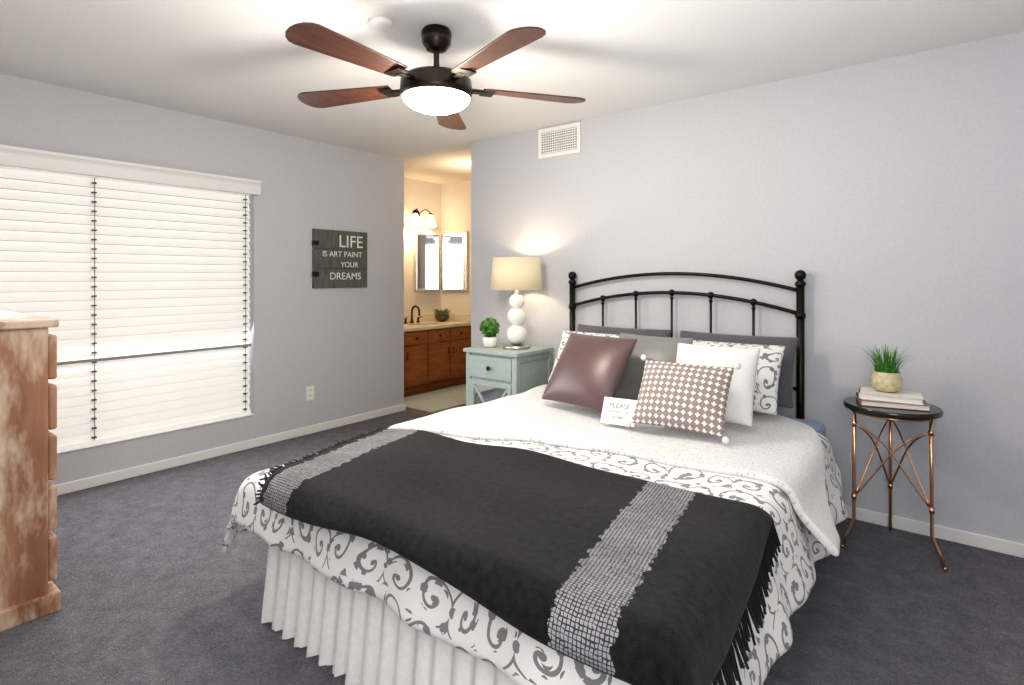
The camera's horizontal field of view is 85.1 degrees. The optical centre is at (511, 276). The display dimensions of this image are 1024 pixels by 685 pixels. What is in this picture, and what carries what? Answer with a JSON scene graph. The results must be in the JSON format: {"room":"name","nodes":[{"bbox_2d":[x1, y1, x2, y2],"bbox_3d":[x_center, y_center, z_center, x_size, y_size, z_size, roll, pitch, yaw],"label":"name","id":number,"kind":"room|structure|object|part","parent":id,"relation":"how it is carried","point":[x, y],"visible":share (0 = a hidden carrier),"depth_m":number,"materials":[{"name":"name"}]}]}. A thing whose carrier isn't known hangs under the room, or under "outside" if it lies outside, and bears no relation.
{"room":"bedroom","nodes":[
{"label":"bedroom","id":0,"kind":"room"},
{"bbox_2d":[0,73,392,484],"bbox_3d":[-2.517,0.080,3.687,0.150,2.440,4.300,0,0,38],"label":"wall","id":1,"kind":"structure","parent":0,"point":[338,342],"depth_m":4.41,"materials":[{"name":"grey paint"}]},
{"bbox_2d":[0,165,250,451],"bbox_3d":[-2.606,0.189,3.528,0.066,1.714,1.916,0,0,38],"label":"window blinds","id":2,"kind":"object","parent":1,"relation":"in","point":[146,285],"depth_m":3.66,"materials":[{"name":"white plastic"}]},
{"bbox_2d":[0,144,261,195],"bbox_3d":[-2.543,-0.677,3.477,0.066,0.105,1.998,0,0,38],"label":"window valance","id":3,"kind":"object","parent":1,"relation":"attached to","point":[12,156],"depth_m":3.53,"materials":[{"name":"white wood"}]},
{"bbox_2d":[57,413,254,453],"bbox_3d":[-2.600,1.049,3.523,0.102,0.005,1.940,0,0,38],"label":"window ledge","id":4,"kind":"object","parent":1,"relation":"attached to","point":[150,434],"depth_m":3.71,"materials":[{"name":"white paint"}]},
{"bbox_2d":[306,386,313,400],"bbox_3d":[-1.675,0.965,4.633,0.008,0.116,0.072,0,0,38],"label":"outlet plate","id":5,"kind":"object","parent":1,"relation":"attached to","point":[310,389],"visible":1,"depth_m":4.63,"materials":[{"name":"white plastic"}]},
{"bbox_2d":[312,229,366,287],"bbox_3d":[-1.492,-0.155,4.854,0.023,0.496,0.560,0,0,38],"label":"sign","id":6,"kind":"object","parent":1,"relation":"attached to","point":[351,264],"visible":1,"depth_m":4.84,"materials":[{"name":"grey wood"}]},
{"bbox_2d":[393,158,403,405],"bbox_3d":[-1.545,0.050,5.739,1.150,2.500,0.130,0,0,38],"label":"wall return","id":7,"kind":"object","parent":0,"point":[398,164],"depth_m":5.38,"materials":[{"name":"grey paint"}]},
{"bbox_2d":[404,178,440,314],"bbox_3d":[-1.393,0.050,6.744,0.150,2.500,1.640,0,0,38],"label":"wall","id":8,"kind":"structure","parent":0,"point":[422,195],"depth_m":6.92,"materials":[{"name":"paint"}]},
{"bbox_2d":[410,208,435,226],"bbox_3d":[-1.107,-0.730,6.824,0.200,0.213,0.390,0,0,38],"label":"light","id":9,"kind":"object","parent":8,"relation":"attached to","point":[415,221],"visible":1,"depth_m":6.84,"materials":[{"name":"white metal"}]},
{"bbox_3d":[-1.125,-0.775,6.838,0.154,0.121,0.298,0,0,38],"label":"arm","id":10,"kind":"part","parent":9,"relation":"part of","materials":[{"name":"brown metal"}]},
{"bbox_2d":[404,382,465,415],"bbox_3d":[-0.193,1.330,5.803,3.200,0.060,1.640,0,0,38],"label":"floor","id":11,"kind":"structure","parent":0,"point":[462,383],"depth_m":6.12,"materials":[{"name":"beige tile"}]},
{"bbox_2d":[404,384,465,412],"bbox_3d":[-0.666,1.293,6.009,0.700,0.014,1.200,0,0,38],"label":"bath rug","id":12,"kind":"object","parent":11,"relation":"on","point":[447,398],"visible":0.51,"depth_m":5.86,"materials":[{"name":"beige fabric"}]},
{"bbox_2d":[404,305,470,394],"bbox_3d":[-1.152,0.820,6.462,0.575,0.960,1.484,0,0,38],"label":"vanity","id":13,"kind":"object","parent":11,"relation":"on","point":[434,356],"visible":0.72,"depth_m":6.45,"materials":[{"name":"brown wood"}]},
{"bbox_2d":[404,313,470,331],"bbox_3d":[-1.160,0.525,6.468,0.554,0.140,1.484,0,0,38],"label":"countertop","id":14,"kind":"structure","parent":13,"relation":"on","point":[455,319],"depth_m":6.81,"materials":[{"name":"stone"}]},
{"bbox_2d":[404,305,422,323],"bbox_3d":[-1.160,0.447,6.688,0.166,0.214,0.261,0,0,38],"label":"faucet","id":15,"kind":"object","parent":14,"relation":"on","point":[411,322],"depth_m":6.70,"materials":[{"name":"brown metal"}]},
{"bbox_2d":[408,322,437,324],"bbox_3d":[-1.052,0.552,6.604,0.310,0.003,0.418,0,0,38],"label":"basin","id":16,"kind":"object","parent":14,"relation":"in","point":[412,323],"depth_m":6.64,"materials":[{"name":"beige"}]},
{"bbox_2d":[432,308,450,321],"bbox_3d":[-0.869,0.468,6.965,0.281,0.172,0.264,0,0,38],"label":"potted plant","id":17,"kind":"object","parent":14,"relation":"on","point":[441,316],"visible":1,"depth_m":6.90,"materials":[{"name":"brown"}]},
{"bbox_2d":[404,147,470,183],"bbox_3d":[-0.193,-1.270,5.803,3.200,0.140,1.640,0,0,38],"label":"ceiling","id":18,"kind":"structure","parent":0,"point":[455,165],"depth_m":6.12,"materials":[{"name":"paint"}]},
{"bbox_2d":[441,180,470,313],"bbox_3d":[0.326,0.050,6.344,3.050,2.500,0.150,0,0,38],"label":"wall","id":19,"kind":"structure","parent":0,"point":[455,196],"depth_m":7.04,"materials":[{"name":"paint"}]},
{"bbox_2d":[415,231,467,290],"bbox_3d":[-0.872,-0.200,6.897,0.479,0.740,0.454,0,0,38],"label":"mirrors","id":20,"kind":"object","parent":19,"relation":"attached to","point":[454,245],"visible":1,"depth_m":7.01,"materials":[{"name":"white mirror"}]},
{"bbox_2d":[0,0,1023,159],"bbox_3d":[-0.378,-1.240,1.998,5.600,0.200,4.580,0,0,38],"label":"ceiling","id":21,"kind":"structure","parent":0,"point":[231,61],"depth_m":2.81,"materials":[{"name":"paint"}]},
{"bbox_2d":[368,16,392,29],"bbox_3d":[-0.588,-1.129,2.493,0.108,0.021,0.108,0,0,38],"label":"smoke detector","id":22,"kind":"object","parent":21,"relation":"attached to","point":[376,22],"visible":1,"depth_m":2.47,"materials":[{"name":"white plastic"}]},
{"bbox_2d":[285,22,585,129],"bbox_3d":[-0.377,-0.949,2.524,1.425,0.380,1.377,0,0,38],"label":"fan","id":23,"kind":"object","parent":21,"relation":"attached to","point":[442,92],"visible":1,"depth_m":2.43,"materials":[{"name":"brown wood"}]},
{"bbox_3d":[-0.354,-0.982,2.562,0.551,0.314,0.530,0,0,38],"label":"motor","id":24,"kind":"part","parent":23,"relation":"part of","materials":[{"name":"brown metal"}]},
{"bbox_2d":[0,411,1023,684],"bbox_3d":[-0.378,1.330,1.998,5.600,0.060,4.580,0,0,38],"label":"floor","id":25,"kind":"structure","parent":0,"point":[150,595],"depth_m":2.20,"materials":[{"name":"grey carpet"}]},
{"bbox_2d":[0,311,60,632],"bbox_3d":[-2.267,0.733,2.268,0.915,1.135,0.515,0,0,38],"label":"dresser","id":26,"kind":"object","parent":25,"relation":"on","point":[28,352],"visible":1,"depth_m":2.11,"materials":[{"name":"brown wood"}]},
{"bbox_2d":[463,343,553,405],"bbox_3d":[-0.031,0.912,4.128,0.500,0.775,0.469,0,0,38],"label":"nightstand","id":27,"kind":"object","parent":25,"relation":"on","point":[497,372],"visible":0.59,"depth_m":3.98,"materials":[{"name":"green paint"}]},
{"bbox_2d":[479,317,499,347],"bbox_3d":[-0.165,0.412,4.177,0.157,0.224,0.160,0,0,38],"label":"topiary","id":28,"kind":"object","parent":27,"relation":"on","point":[490,328],"visible":1,"depth_m":4.14,"materials":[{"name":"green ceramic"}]},
{"bbox_3d":[-0.151,0.980,3.975,0.312,0.400,0.004,0,0,38],"label":"door glass","id":29,"kind":"part","parent":27,"relation":"part of","materials":[{"name":"glass"}]},
{"bbox_2d":[491,257,542,349],"bbox_3d":[0.033,0.189,4.121,0.384,0.670,0.384,0,0,38],"label":"lamp","id":30,"kind":"object","parent":27,"relation":"on","point":[508,273],"visible":1,"depth_m":4.00,"materials":[{"name":"white ceramic"}]},
{"bbox_3d":[0.033,-0.023,4.121,0.384,0.235,0.384,0,0,38],"label":"lamp shade","id":31,"kind":"part","parent":30,"relation":"part of","materials":[{"name":"beige fabric"}]},
{"bbox_2d":[222,270,846,684],"bbox_3d":[0.353,0.630,2.551,2.013,1.340,2.522,0,0,38],"label":"bed","id":32,"kind":"object","parent":25,"relation":"on","point":[647,512],"visible":1,"depth_m":1.78,"materials":[{"name":"fabric"}]},
{"bbox_2d":[259,429,772,684],"bbox_3d":[-0.104,0.771,1.832,1.697,0.180,0.832,0,0,38],"label":"throw","id":33,"kind":"object","parent":32,"relation":"on","point":[583,575],"depth_m":1.48,"materials":[{"name":"black fabric"}]},
{"bbox_2d":[222,433,846,684],"bbox_3d":[0.227,0.940,2.425,1.936,0.387,2.119,0,0,38],"label":"comforter","id":34,"kind":"object","parent":32,"relation":"on","point":[420,615],"depth_m":1.70,"materials":[{"name":"fabric"}]},
{"bbox_2d":[577,324,670,336],"bbox_3d":[0.687,0.511,3.634,0.720,0.385,0.201,0,0,38],"label":"pillow","id":35,"kind":"object","parent":32,"relation":"on","point":[581,328],"depth_m":3.63,"materials":[{"name":"grey fabric"}]},
{"bbox_2d":[614,333,692,399],"bbox_3d":[0.745,0.509,3.075,0.492,0.383,0.228,0,0,38],"label":"cushion","id":36,"kind":"object","parent":32,"relation":"on","point":[663,349],"depth_m":3.03,"materials":[{"name":"grey fabric"}]},
{"bbox_3d":[1.026,0.630,3.585,1.555,1.340,0.058,0,0,38],"label":"headboard","id":37,"kind":"part","parent":32,"relation":"part of","materials":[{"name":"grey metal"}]},
{"bbox_2d":[676,343,759,426],"bbox_3d":[0.990,0.518,2.756,0.440,0.362,0.226,0,0,38],"label":"cushion","id":38,"kind":"object","parent":32,"relation":"on","point":[739,407],"depth_m":2.68,"materials":[{"name":"white fabric"}]},
{"bbox_2d":[680,331,797,407],"bbox_3d":[1.258,0.511,3.187,0.700,0.385,0.201,0,0,38],"label":"pillow","id":39,"kind":"object","parent":32,"relation":"on","point":[788,345],"depth_m":3.03,"materials":[{"name":"grey fabric"}]},
{"bbox_2d":[841,396,947,570],"bbox_3d":[1.832,0.956,2.680,0.411,0.691,0.431,0,0,38],"label":"side table","id":40,"kind":"object","parent":25,"relation":"on","point":[889,414],"visible":0.93,"depth_m":2.61,"materials":[{"name":"black"}]},
{"bbox_2d":[856,387,930,411],"bbox_3d":[1.816,0.581,2.677,0.274,0.054,0.213,0,0,26],"label":"books","id":41,"kind":"object","parent":40,"relation":"on","point":[866,396],"visible":0.99,"depth_m":2.61,"materials":[{"name":"beige paper"}]},
{"bbox_2d":[862,344,914,391],"bbox_3d":[1.827,0.437,2.698,0.260,0.230,0.284,0,0,38],"label":"potted plant","id":42,"kind":"object","parent":41,"relation":"on","point":[884,378],"visible":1,"depth_m":2.67,"materials":[{"name":"green plant"}]},
{"bbox_2d":[471,31,1023,543],"bbox_3d":[1.446,0.050,3.396,4.450,2.500,0.130,0,0,38],"label":"wall","id":43,"kind":"structure","parent":0,"point":[895,184],"depth_m":3.06,"materials":[{"name":"paint"}]},
{"bbox_2d":[56,404,1023,557],"bbox_3d":[-0.446,1.268,2.155,5.600,0.065,4.443,0,0,38],"label":"baseboard","id":44,"kind":"structure","parent":43,"relation":"attached to","point":[999,545],"depth_m":3.47,"materials":[{"name":"white"}]},
{"bbox_2d":[538,122,580,158],"bbox_3d":[0.351,-1.015,4.162,0.370,0.220,0.012,0,0,38],"label":"air vent","id":45,"kind":"object","parent":43,"relation":"in","point":[563,139],"visible":1,"depth_m":4.16,"materials":[{"name":"white plastic"}]}
]}

